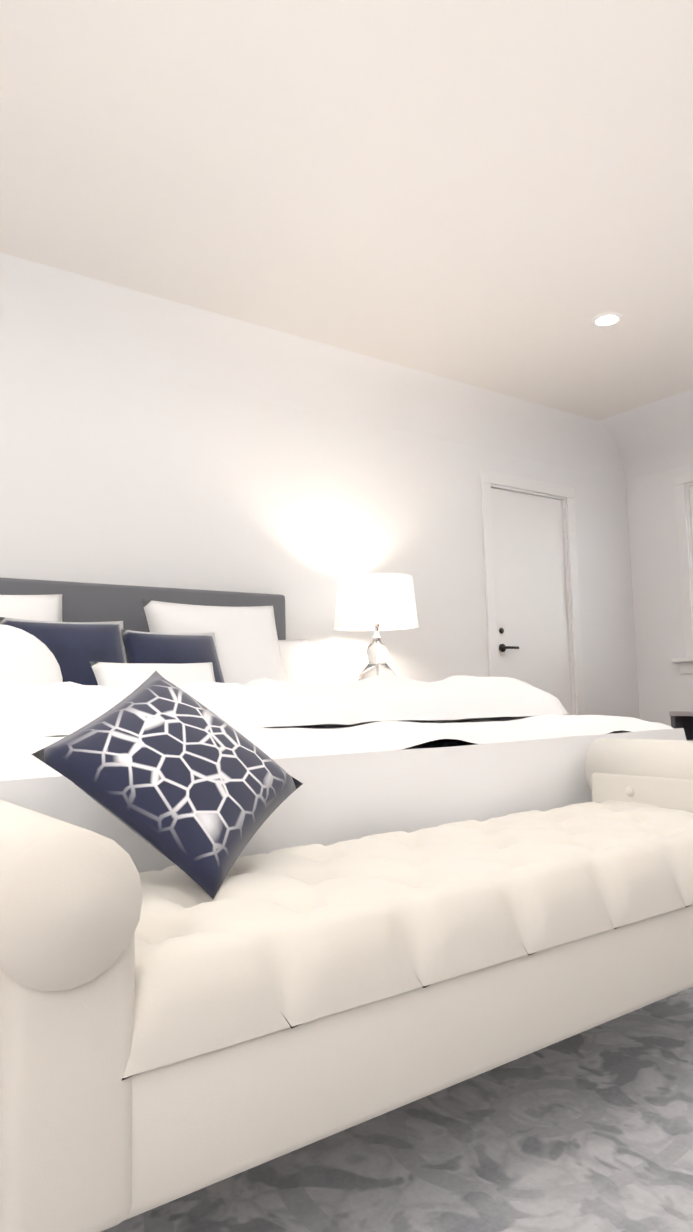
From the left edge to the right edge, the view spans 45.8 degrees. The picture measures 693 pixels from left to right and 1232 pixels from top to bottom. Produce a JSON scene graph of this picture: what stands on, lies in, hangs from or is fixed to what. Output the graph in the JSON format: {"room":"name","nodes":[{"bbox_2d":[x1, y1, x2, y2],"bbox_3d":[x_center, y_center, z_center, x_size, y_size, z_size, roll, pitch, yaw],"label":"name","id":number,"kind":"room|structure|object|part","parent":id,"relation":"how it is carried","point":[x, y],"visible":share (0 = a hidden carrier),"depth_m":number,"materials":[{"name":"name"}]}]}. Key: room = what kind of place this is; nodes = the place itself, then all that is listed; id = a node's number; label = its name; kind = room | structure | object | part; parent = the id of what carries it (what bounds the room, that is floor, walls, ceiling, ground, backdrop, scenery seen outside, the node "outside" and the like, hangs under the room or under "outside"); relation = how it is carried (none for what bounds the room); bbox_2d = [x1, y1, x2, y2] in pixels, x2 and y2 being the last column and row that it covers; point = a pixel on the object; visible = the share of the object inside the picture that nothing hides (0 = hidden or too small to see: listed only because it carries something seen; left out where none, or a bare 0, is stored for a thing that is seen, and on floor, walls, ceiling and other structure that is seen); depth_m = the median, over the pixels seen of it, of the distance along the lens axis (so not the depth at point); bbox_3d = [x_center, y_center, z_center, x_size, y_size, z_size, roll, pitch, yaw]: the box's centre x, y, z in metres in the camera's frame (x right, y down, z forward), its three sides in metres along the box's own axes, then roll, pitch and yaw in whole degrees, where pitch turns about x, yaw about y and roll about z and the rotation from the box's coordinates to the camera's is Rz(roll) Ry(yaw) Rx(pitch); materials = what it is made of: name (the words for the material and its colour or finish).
{"room":"bedroom","nodes":[
{"label":"bedroom","id":0,"kind":"room"},
{"bbox_2d":[0,343,639,718],"bbox_3d":[-0.835,-0.290,3.998,7.500,2.800,0.150,3,-7,-36],"label":"wall","id":1,"kind":"structure","parent":0,"point":[111,475],"depth_m":4.29,"materials":[{"name":"white paint"}]},
{"bbox_2d":[480,470,584,714],"bbox_3d":[1.205,0.145,5.428,0.900,2.105,0.188,3,-7,-36],"label":"door","id":2,"kind":"structure","parent":1,"relation":"attached to","point":[531,611],"depth_m":5.45,"materials":[{"name":"white paint"}]},
{"bbox_3d":[1.032,0.151,5.218,0.126,0.154,0.058,3,-7,-36],"label":"handle","id":3,"kind":"part","parent":2,"relation":"part of","materials":[{"name":"black metal"}]},
{"bbox_2d":[0,0,692,480],"bbox_3d":[0.617,-1.498,2.087,7.200,0.270,4.850,3,-7,-36],"label":"ceiling","id":4,"kind":"structure","parent":0,"point":[462,222],"depth_m":3.07,"materials":[{"name":"white paint"}]},
{"bbox_2d":[590,312,623,327],"bbox_3d":[1.286,-1.459,4.053,0.160,0.006,0.160,3,-7,-36],"label":"recessed light","id":5,"kind":"object","parent":4,"relation":"in","point":[606,320],"visible":1,"depth_m":4.04,"materials":[{"name":"white paint"}]},
{"bbox_2d":[626,464,692,725],"bbox_3d":[3.650,-0.390,4.101,0.150,2.800,5.000,3,-7,-36],"label":"wall","id":6,"kind":"structure","parent":0,"point":[665,687],"depth_m":5.89,"materials":[{"name":"white paint"}]},
{"bbox_2d":[671,472,692,673],"bbox_3d":[2.910,-0.374,5.057,0.215,1.395,1.950,3,-7,-36],"label":"window","id":7,"kind":"structure","parent":6,"relation":"in","point":[682,483],"depth_m":5.71,"materials":[{"name":"white paint"}]},
{"bbox_2d":[689,486,692,539],"bbox_3d":[2.897,-0.396,5.050,0.063,1.176,1.614,3,-7,-36],"label":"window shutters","id":8,"kind":"object","parent":7,"relation":"attached to","point":[691,496],"visible":1,"depth_m":5.72,"materials":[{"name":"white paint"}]},
{"bbox_3d":[2.592,1.012,3.257,2.750,0.100,5.150,3,-7,-36],"label":"floor","id":9,"kind":"structure","parent":0,"visible":0},
{"bbox_2d":[669,710,692,740],"bbox_3d":[2.745,0.823,4.737,0.400,0.549,1.660,3,-7,-36],"label":"console","id":10,"kind":"object","parent":9,"relation":"on","point":[682,719],"visible":0.27,"depth_m":5.32,"materials":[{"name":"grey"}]},
{"bbox_3d":[-0.433,0.874,1.045,4.750,0.100,5.150,3,-7,-36],"label":"floor","id":11,"kind":"structure","parent":0,"visible":0},
{"bbox_2d":[101,987,692,1231],"bbox_3d":[0.339,0.831,1.381,3.330,0.010,2.810,3,-7,-36],"label":"rug","id":12,"kind":"object","parent":11,"relation":"on","point":[590,1130],"visible":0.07,"depth_m":1.23,"materials":[{"name":"grey carpet"}]},
{"bbox_2d":[0,577,686,872],"bbox_3d":[-0.489,0.360,2.664,2.265,1.205,2.240,3,-7,-36],"label":"bed","id":13,"kind":"object","parent":12,"relation":"on","point":[373,755],"visible":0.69,"depth_m":2.29,"materials":[{"name":"grey fabric"}]},
{"bbox_2d":[0,623,62,741],"bbox_3d":[-1.146,0.213,2.696,0.420,0.390,0.231,3,-7,-36],"label":"pillow","id":14,"kind":"object","parent":13,"relation":"on","point":[24,659],"depth_m":2.72,"materials":[{"name":"white fabric"}]},
{"bbox_3d":[-1.121,0.458,3.529,2.000,1.205,0.090,3,-7,-36],"label":"headboard","id":15,"kind":"part","parent":13,"relation":"part of","materials":[{"name":"grey fabric"}]},
{"bbox_2d":[0,712,686,872],"bbox_3d":[-0.254,0.477,2.338,2.120,0.354,1.461,3,-7,-36],"label":"duvet","id":16,"kind":"object","parent":13,"relation":"on","point":[362,774],"depth_m":1.81,"materials":[{"name":"white fabric"}]},
{"bbox_2d":[0,671,692,1231],"bbox_3d":[0.175,0.457,1.434,1.638,0.746,0.589,3,-7,-36],"label":"bench","id":17,"kind":"object","parent":12,"relation":"on","point":[208,1009],"visible":1,"depth_m":1.01,"materials":[{"name":"white fabric"}]},
{"bbox_2d":[31,671,303,899],"bbox_3d":[-0.262,0.245,1.299,0.330,0.100,0.330,36,26,5],"label":"pillow","id":18,"kind":"object","parent":17,"relation":"on","point":[161,762],"depth_m":1.22,"materials":[{"name":"fabric"}]},
{"bbox_3d":[0.207,0.781,4.133,0.669,0.640,0.470,3,-7,-36],"label":"nightstand","id":19,"kind":"object","parent":11,"relation":"on","visible":0},
{"bbox_2d":[334,573,417,680],"bbox_3d":[0.155,0.135,4.212,0.430,0.660,0.430,3,-7,-36],"label":"lamp","id":20,"kind":"object","parent":19,"relation":"on","point":[376,603],"visible":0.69,"depth_m":4.08,"materials":[{"name":"white fabric"}]},
{"bbox_3d":[0.150,-0.067,4.231,0.430,0.255,0.430,3,-7,-36],"label":"lamp shade","id":21,"kind":"part","parent":20,"relation":"part of","materials":[{"name":"white fabric"}]}
]}

